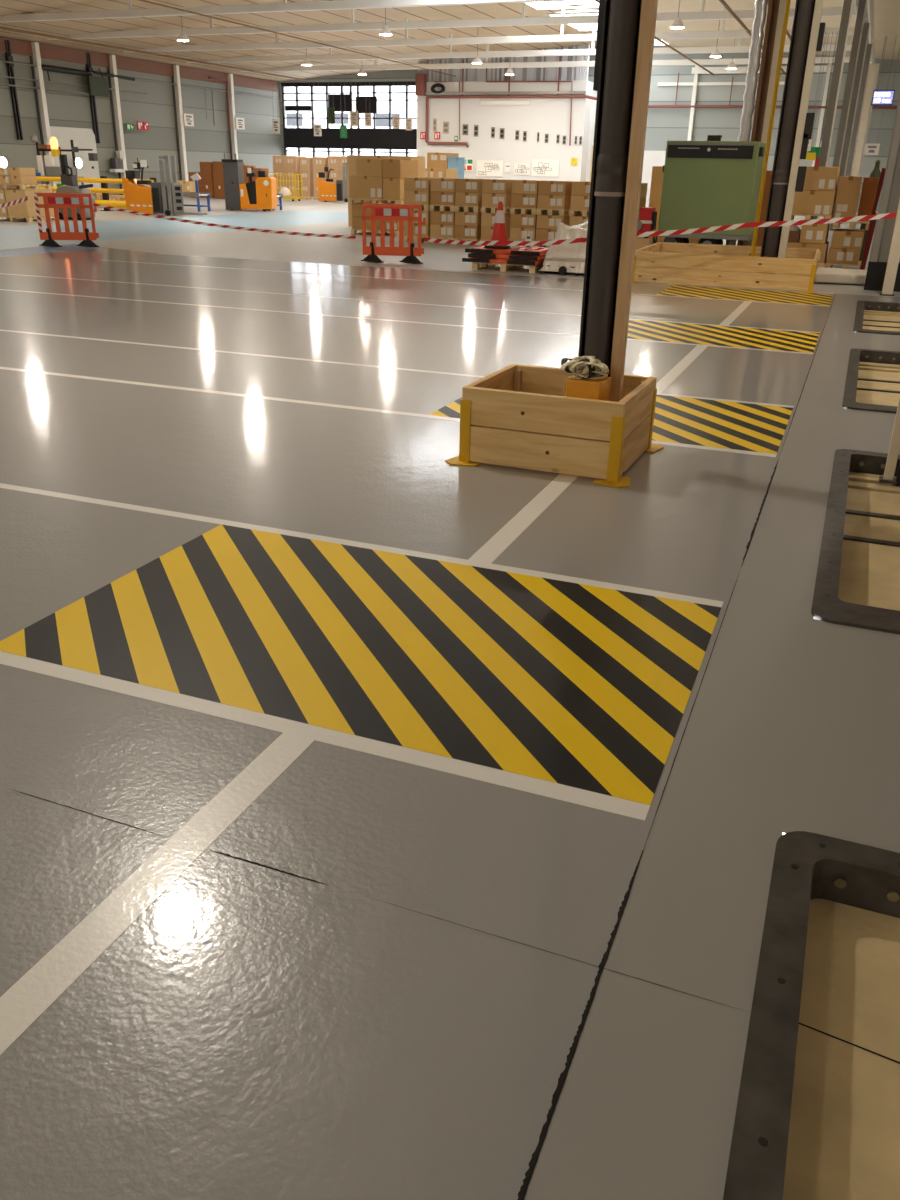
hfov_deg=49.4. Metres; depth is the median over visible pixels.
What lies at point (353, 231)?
wooden pallet
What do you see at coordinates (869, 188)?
carton
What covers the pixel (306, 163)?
load
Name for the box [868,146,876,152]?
print
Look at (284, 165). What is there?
load
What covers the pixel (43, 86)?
wall
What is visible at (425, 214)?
carton
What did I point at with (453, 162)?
crate
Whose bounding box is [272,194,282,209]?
table
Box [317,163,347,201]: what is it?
truck
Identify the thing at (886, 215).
barrier tape
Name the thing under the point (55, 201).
barrier
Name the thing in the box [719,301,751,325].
floor marking
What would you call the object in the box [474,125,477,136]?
notice
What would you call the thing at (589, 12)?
window
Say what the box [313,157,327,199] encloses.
load
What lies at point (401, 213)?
barrier
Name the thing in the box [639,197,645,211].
carton
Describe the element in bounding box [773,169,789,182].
socket
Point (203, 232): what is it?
floor marking
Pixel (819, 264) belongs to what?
wooden pallet
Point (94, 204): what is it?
barrier tape
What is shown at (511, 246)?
cloth wad
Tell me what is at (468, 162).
notice board
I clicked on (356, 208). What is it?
carton
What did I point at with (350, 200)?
wooden pallet
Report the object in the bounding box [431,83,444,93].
hose reel
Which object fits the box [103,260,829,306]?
floor line
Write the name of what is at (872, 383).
pit
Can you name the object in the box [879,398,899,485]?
post
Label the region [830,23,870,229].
column
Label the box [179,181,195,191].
carton
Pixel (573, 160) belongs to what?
box
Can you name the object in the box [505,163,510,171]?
notice
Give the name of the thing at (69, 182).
machine
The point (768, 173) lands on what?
carton
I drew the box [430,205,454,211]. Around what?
wooden pallet
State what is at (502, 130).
notice
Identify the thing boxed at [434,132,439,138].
fire sign
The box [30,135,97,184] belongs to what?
station
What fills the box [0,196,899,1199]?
floor
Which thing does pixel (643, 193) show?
carton
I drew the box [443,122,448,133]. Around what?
notice
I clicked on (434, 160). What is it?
carton
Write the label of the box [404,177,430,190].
carton
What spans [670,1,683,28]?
lamp
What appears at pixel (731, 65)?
lamp
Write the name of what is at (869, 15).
ceiling
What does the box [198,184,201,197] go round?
carton
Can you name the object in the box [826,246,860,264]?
carton
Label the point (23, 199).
barrier tape
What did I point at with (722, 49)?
ceiling beam
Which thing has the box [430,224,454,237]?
carton
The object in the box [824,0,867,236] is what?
column
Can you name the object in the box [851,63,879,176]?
column
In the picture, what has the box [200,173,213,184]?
carton
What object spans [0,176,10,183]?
carton
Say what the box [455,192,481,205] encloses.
carton
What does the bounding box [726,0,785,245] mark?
column
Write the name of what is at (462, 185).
carton
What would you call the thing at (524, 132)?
notice
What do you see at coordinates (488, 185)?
carton
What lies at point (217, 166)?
carton
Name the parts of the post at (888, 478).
foot plate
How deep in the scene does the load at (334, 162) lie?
49.32 m
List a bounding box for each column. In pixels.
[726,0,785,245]
[813,0,853,218]
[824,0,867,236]
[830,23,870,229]
[840,44,873,223]
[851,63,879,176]
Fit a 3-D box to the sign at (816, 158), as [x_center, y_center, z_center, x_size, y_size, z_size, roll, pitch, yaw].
[12.568,-16.467,32.228,0.420,3.990,0.024,10,25,19]
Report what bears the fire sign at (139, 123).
attached to the wall at (43, 86)
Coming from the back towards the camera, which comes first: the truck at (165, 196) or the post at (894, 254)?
the truck at (165, 196)
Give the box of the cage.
[268,173,302,200]
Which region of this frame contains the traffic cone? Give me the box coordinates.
[484,201,510,248]
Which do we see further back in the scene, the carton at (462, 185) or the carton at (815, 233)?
the carton at (462, 185)
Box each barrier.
[34,193,98,246]
[361,203,425,263]
[462,257,543,265]
[465,246,548,255]
[468,253,545,260]
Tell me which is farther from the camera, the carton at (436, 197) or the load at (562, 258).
the carton at (436, 197)
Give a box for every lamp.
[177,18,188,40]
[302,48,311,65]
[358,68,366,74]
[379,8,391,35]
[472,44,481,63]
[505,43,513,74]
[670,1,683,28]
[710,20,721,57]
[726,42,736,68]
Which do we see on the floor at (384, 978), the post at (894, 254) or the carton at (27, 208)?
the post at (894, 254)
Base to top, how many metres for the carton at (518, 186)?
0.283 m
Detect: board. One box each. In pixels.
[87,67,108,96]
[464,158,473,170]
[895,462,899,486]
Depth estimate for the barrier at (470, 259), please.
16.73 m
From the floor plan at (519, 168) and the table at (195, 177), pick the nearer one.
the table at (195, 177)
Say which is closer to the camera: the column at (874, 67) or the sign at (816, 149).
the sign at (816, 149)
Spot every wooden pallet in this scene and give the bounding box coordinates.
[0,183,50,189]
[0,216,54,222]
[348,198,403,203]
[351,229,398,236]
[404,236,428,242]
[414,204,429,210]
[429,237,453,242]
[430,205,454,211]
[454,206,480,212]
[454,238,480,240]
[472,262,542,272]
[481,206,509,213]
[510,207,536,214]
[536,208,569,215]
[569,209,588,216]
[791,214,832,220]
[818,260,826,267]
[825,261,860,268]
[832,221,869,229]
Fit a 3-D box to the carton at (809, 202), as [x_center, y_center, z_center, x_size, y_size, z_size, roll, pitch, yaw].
[6.763,-7.429,18.247,0.772,0.408,1.005,10,25,19]
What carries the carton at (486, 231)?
on the wooden pallet
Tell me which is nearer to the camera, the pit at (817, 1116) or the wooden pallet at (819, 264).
the pit at (817, 1116)
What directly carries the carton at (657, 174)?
on the floor at (384, 978)
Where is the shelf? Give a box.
[109,169,127,171]
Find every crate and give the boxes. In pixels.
[445,364,663,487]
[447,157,464,177]
[632,242,819,292]
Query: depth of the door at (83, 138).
47.17 m
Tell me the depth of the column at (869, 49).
35.15 m
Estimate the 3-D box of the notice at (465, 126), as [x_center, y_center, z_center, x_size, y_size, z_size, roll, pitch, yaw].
[0.878,-26.929,55.976,0.340,0.560,0.028,10,25,19]
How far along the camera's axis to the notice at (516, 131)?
55.02 m
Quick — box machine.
[56,154,94,219]
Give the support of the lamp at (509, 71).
hanging from the ceiling at (886, 12)
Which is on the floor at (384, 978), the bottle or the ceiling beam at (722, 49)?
the bottle
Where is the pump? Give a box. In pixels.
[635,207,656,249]
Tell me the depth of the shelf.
49.22 m
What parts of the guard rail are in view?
rail, rail, post, rail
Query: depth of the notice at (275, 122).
59.67 m
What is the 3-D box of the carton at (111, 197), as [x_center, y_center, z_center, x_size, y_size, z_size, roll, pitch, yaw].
[-13.209,-15.695,38.401,0.792,0.388,0.605,10,25,19]
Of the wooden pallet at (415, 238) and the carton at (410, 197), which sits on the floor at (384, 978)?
the wooden pallet at (415, 238)
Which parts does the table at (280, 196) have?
leg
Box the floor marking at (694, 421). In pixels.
[429,395,792,453]
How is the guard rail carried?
on the floor at (384, 978)
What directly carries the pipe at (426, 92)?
on the wall at (553, 101)
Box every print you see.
[186,116,191,124]
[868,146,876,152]
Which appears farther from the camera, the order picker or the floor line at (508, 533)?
the order picker
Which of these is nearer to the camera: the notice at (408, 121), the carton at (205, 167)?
the carton at (205, 167)
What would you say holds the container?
on the floor at (384, 978)
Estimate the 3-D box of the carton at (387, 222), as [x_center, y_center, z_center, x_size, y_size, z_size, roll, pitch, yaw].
[-1.393,-9.735,25.265,0.642,0.298,1.165,10,25,19]
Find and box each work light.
[0,156,6,167]
[75,157,81,168]
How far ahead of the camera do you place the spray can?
16.68 m
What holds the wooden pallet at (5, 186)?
on the carton at (27, 208)
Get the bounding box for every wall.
[0,36,281,194]
[279,40,899,210]
[415,44,596,181]
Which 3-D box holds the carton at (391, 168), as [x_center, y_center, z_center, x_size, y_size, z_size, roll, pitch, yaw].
[-1.247,-10.851,24.602,0.492,0.418,1.104,10,25,19]
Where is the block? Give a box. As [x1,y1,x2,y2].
[560,356,610,400]
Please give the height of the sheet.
1.770 m
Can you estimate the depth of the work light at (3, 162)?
42.89 m
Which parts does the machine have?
handle post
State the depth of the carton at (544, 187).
21.45 m
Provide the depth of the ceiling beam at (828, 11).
37.16 m
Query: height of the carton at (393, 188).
0.498 m
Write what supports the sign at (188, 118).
attached to the wall at (43, 86)
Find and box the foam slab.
[814,267,866,284]
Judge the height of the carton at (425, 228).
0.283 m
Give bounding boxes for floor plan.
[476,160,502,176]
[514,163,530,174]
[531,159,559,176]
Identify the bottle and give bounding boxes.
[859,160,880,260]
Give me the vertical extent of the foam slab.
0.170 m
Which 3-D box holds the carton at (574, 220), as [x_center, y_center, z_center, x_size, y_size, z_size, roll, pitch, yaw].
[3.090,-8.422,21.823,0.662,0.283,0.805,10,25,19]
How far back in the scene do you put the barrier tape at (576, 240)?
16.23 m
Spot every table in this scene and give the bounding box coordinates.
[183,173,210,211]
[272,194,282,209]
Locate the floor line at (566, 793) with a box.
[0,651,649,820]
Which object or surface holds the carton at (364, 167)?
on the carton at (361, 187)
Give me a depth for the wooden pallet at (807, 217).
17.89 m
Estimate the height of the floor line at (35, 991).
0.001 m
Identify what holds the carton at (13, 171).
on the carton at (14, 179)
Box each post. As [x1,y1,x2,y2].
[578,0,657,401]
[758,0,825,273]
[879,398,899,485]
[880,199,899,295]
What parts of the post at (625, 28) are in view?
plate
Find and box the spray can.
[525,236,530,248]
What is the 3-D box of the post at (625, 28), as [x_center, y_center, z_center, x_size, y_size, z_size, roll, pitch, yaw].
[0.953,-4.055,4.653,0.297,6.900,0.221,10,25,19]
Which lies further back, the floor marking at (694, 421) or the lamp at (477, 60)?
the lamp at (477, 60)
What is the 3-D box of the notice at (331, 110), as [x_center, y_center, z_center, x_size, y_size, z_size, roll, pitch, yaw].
[-7.042,-29.573,57.879,0.450,2.500,0.024,10,25,19]
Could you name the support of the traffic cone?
on the barrier at (534, 251)
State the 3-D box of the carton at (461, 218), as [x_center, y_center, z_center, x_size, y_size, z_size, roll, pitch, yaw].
[0.514,-8.875,22.722,0.552,0.283,0.805,10,25,19]
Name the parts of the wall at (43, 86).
post, post, post, post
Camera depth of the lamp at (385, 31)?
35.76 m
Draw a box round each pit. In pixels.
[723,831,899,1199]
[811,449,899,633]
[842,348,899,413]
[853,301,899,334]
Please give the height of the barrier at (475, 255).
0.070 m
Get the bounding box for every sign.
[126,123,133,130]
[137,121,142,129]
[143,122,148,130]
[183,113,193,126]
[235,117,244,129]
[420,132,424,138]
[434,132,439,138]
[806,33,832,159]
[807,32,825,150]
[808,34,836,156]
[814,34,837,165]
[864,40,895,154]
[871,37,899,105]
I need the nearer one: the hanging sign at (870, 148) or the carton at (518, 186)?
the carton at (518, 186)
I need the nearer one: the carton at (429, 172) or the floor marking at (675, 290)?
the floor marking at (675, 290)
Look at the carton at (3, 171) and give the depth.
27.12 m
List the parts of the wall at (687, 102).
post, post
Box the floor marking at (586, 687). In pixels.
[0,524,720,804]
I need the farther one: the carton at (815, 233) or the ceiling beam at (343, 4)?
the ceiling beam at (343, 4)
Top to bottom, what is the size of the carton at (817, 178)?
0.398 m
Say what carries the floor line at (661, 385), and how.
on the floor at (384, 978)
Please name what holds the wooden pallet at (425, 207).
on the carton at (425, 214)
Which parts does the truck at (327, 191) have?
black panel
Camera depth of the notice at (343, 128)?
58.24 m
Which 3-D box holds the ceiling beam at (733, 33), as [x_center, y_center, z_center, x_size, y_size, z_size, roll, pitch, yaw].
[-0.488,-24.660,41.891,34.400,1.520,0.200,10,25,19]
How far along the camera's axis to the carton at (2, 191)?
27.18 m
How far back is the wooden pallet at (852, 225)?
17.81 m
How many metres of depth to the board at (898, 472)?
5.92 m
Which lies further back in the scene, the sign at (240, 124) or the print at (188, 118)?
the sign at (240, 124)
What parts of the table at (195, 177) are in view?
rail, screen post, leg, leg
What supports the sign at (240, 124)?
attached to the wall at (43, 86)
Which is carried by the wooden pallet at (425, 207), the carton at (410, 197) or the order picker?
the carton at (410, 197)
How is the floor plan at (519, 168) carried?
attached to the wall at (553, 101)
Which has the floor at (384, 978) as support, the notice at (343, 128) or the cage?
the cage
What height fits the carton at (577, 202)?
0.283 m
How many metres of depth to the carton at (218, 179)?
48.99 m
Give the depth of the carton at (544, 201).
21.57 m
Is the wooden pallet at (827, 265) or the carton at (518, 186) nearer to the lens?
the wooden pallet at (827, 265)
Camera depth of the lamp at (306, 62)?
47.19 m
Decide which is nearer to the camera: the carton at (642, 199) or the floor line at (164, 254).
the floor line at (164, 254)
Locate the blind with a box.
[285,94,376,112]
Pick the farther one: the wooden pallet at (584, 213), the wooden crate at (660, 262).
the wooden pallet at (584, 213)
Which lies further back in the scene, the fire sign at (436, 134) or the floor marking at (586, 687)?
the fire sign at (436, 134)
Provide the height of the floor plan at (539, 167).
0.850 m
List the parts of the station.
scanner arm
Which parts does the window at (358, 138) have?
panel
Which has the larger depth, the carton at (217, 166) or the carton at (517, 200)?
the carton at (217, 166)
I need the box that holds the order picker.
[222,153,276,210]
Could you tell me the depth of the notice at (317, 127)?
58.79 m
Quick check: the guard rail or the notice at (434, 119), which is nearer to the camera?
the guard rail
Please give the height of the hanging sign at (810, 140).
3.520 m
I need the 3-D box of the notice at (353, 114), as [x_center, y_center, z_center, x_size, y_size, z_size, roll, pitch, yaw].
[-5.652,-29.271,57.401,0.500,2.610,0.028,10,25,19]
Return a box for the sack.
[278,187,291,196]
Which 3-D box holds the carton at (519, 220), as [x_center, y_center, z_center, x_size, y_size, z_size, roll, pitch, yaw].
[1.786,-8.657,22.290,0.592,0.283,0.805,10,25,19]
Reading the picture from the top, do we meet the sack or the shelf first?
the shelf
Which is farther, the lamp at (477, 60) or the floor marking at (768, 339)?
the lamp at (477, 60)
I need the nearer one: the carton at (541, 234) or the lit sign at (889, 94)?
the carton at (541, 234)
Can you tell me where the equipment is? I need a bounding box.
[109,151,127,173]
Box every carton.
[0,168,9,175]
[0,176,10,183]
[0,189,5,202]
[0,203,7,215]
[5,189,53,216]
[9,167,35,175]
[10,176,36,183]
[92,193,101,199]
[100,195,124,200]
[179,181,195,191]
[189,172,200,183]
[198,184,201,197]
[199,162,212,172]
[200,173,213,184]
[201,185,214,197]
[212,161,222,172]
[213,173,223,184]
[214,185,224,197]
[243,165,254,181]
[251,168,268,180]
[349,176,382,198]
[352,203,370,216]
[352,216,370,229]
[356,159,381,175]
[376,220,398,230]
[382,159,417,177]
[383,178,405,199]
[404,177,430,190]
[404,191,430,204]
[404,209,429,223]
[404,223,429,236]
[425,168,457,177]
[427,152,458,168]
[430,178,466,191]
[430,191,454,204]
[430,210,454,224]
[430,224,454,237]
[455,179,482,192]
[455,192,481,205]
[455,211,481,225]
[455,225,480,238]
[481,212,510,226]
[481,226,509,239]
[482,179,511,193]
[482,193,511,206]
[510,213,536,227]
[510,227,536,240]
[511,194,537,207]
[512,180,545,193]
[536,214,569,228]
[536,228,556,240]
[537,195,571,208]
[538,181,572,194]
[569,215,587,226]
[570,196,589,209]
[571,181,590,195]
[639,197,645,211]
[640,183,647,196]
[649,166,700,243]
[756,171,771,246]
[787,241,828,262]
[792,190,836,214]
[799,223,829,243]
[804,166,839,190]
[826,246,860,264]
[831,229,864,248]
[833,176,862,217]
[857,177,878,221]
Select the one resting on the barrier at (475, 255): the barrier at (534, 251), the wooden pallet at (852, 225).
the barrier at (534, 251)
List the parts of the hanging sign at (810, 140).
cord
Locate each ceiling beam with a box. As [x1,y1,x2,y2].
[0,0,577,21]
[47,0,854,39]
[127,1,854,51]
[187,23,851,62]
[241,45,849,71]
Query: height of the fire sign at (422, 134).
0.380 m
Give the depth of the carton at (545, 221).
21.74 m
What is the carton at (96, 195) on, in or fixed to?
on the floor at (384, 978)
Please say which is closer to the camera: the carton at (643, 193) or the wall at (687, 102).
the carton at (643, 193)
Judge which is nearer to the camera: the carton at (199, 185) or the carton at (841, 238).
the carton at (841, 238)
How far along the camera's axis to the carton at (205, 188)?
49.41 m
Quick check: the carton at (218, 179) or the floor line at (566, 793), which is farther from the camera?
the carton at (218, 179)
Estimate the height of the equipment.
1.100 m
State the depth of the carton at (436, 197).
22.44 m
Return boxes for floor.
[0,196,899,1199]
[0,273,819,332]
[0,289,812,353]
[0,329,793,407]
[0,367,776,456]
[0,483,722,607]
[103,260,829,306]
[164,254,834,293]
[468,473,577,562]
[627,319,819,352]
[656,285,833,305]
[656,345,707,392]
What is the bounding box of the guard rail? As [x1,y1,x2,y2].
[26,176,156,210]
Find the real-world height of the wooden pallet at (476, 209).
0.130 m
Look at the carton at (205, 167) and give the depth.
49.01 m
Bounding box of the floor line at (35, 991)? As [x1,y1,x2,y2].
[0,733,313,1054]
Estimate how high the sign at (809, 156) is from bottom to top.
3.800 m
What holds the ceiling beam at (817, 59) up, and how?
attached to the ceiling at (886, 12)
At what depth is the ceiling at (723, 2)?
42.08 m
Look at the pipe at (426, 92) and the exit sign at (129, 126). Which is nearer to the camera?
the exit sign at (129, 126)
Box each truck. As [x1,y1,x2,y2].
[122,156,207,215]
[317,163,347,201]
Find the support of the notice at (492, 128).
attached to the wall at (553, 101)
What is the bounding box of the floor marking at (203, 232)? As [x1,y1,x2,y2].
[0,232,208,249]
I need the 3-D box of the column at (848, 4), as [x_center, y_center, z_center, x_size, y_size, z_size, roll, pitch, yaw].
[8.116,-10.477,20.800,0.210,5.900,0.195,10,25,19]
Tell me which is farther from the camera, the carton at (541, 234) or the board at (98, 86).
the board at (98, 86)
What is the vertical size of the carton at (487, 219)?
0.283 m
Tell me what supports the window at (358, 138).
in the wall at (687, 102)
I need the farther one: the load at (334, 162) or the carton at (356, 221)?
the load at (334, 162)
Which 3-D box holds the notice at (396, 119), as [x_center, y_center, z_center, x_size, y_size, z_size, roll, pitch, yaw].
[-3.110,-28.759,56.514,0.420,2.730,0.028,10,25,19]
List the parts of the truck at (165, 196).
black panel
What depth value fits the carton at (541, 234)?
21.86 m
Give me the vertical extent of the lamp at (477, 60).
1.610 m
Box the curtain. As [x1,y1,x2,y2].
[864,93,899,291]
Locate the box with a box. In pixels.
[571,158,577,164]
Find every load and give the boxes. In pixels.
[273,156,304,198]
[299,157,313,199]
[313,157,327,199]
[328,156,346,182]
[539,221,587,275]
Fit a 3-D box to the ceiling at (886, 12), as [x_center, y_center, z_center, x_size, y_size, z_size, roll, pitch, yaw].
[-7.726,-15.446,20.750,39.300,1.601,81.400,10,25,19]
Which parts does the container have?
leg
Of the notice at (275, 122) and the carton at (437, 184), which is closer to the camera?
the carton at (437, 184)
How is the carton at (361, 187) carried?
on the wooden pallet at (350, 200)
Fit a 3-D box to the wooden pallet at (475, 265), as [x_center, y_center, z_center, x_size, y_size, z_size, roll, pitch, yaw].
[1.097,-5.894,17.215,1.140,0.130,1.000,10,25,19]
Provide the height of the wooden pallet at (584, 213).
0.130 m
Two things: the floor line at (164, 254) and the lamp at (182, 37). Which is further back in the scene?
the lamp at (182, 37)
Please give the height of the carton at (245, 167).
0.746 m
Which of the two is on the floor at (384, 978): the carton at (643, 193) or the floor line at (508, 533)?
the floor line at (508, 533)
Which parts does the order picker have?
plate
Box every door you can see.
[43,126,100,187]
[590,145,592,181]
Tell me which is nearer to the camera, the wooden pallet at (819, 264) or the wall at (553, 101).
the wooden pallet at (819, 264)
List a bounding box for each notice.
[272,87,279,132]
[314,79,321,135]
[328,77,334,123]
[340,77,346,137]
[350,98,357,125]
[365,76,370,125]
[393,116,399,128]
[405,118,411,130]
[433,118,436,131]
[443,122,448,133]
[462,124,467,134]
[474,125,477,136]
[491,127,494,137]
[500,128,504,138]
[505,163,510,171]
[515,130,518,139]
[523,131,526,140]
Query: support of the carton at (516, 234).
on the wooden pallet
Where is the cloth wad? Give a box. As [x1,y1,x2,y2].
[510,245,520,248]
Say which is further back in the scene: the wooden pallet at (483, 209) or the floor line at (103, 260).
the wooden pallet at (483, 209)
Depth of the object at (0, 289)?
11.06 m
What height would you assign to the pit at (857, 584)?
0.194 m
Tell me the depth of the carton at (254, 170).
47.77 m
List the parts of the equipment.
panel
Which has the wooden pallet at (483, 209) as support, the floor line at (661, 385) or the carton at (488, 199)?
the carton at (488, 199)
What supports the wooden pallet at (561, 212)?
on the carton at (545, 221)
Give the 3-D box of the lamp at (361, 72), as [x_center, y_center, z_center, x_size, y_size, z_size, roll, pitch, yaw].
[-4.633,-28.234,51.479,0.480,1.044,0.480,10,25,19]
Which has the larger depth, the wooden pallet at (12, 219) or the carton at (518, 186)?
the wooden pallet at (12, 219)
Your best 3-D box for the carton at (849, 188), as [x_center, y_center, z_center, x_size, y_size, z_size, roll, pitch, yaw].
[7.368,-7.432,18.099,0.372,0.758,0.905,10,25,19]
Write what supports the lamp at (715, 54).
hanging from the ceiling at (886, 12)
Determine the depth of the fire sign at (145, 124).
50.62 m
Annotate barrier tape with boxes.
[0,196,27,207]
[93,203,355,238]
[424,237,586,245]
[637,212,896,236]
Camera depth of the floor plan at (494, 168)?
56.25 m
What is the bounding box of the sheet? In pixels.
[860,168,885,269]
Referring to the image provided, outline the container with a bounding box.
[653,135,765,245]
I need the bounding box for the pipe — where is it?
[750,0,790,256]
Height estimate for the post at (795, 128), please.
6.900 m
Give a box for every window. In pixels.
[281,81,416,169]
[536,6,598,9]
[546,11,598,30]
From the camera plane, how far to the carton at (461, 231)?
22.49 m
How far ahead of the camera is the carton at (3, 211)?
27.35 m
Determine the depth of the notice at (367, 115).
57.45 m
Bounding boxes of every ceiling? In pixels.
[0,0,790,80]
[0,0,899,80]
[854,0,874,63]
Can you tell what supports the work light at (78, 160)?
attached to the door at (83, 138)
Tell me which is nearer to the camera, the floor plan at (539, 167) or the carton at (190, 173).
the carton at (190, 173)
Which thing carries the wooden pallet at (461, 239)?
on the floor at (384, 978)
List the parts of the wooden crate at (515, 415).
foot plate, foot plate, foot plate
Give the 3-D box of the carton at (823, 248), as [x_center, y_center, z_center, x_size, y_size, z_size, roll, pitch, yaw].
[6.746,-6.637,18.596,0.792,0.338,1.005,10,25,19]
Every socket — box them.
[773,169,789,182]
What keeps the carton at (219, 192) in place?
on the floor at (384, 978)
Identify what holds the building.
on the ground
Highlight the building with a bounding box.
[284,86,416,170]
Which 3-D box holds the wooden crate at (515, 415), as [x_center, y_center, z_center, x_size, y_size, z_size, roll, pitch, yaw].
[0.671,-1.100,5.937,1.119,0.446,1.029,11,26,20]
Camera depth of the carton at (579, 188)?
21.25 m
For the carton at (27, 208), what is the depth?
27.15 m
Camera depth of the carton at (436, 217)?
22.60 m
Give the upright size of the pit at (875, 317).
0.194 m

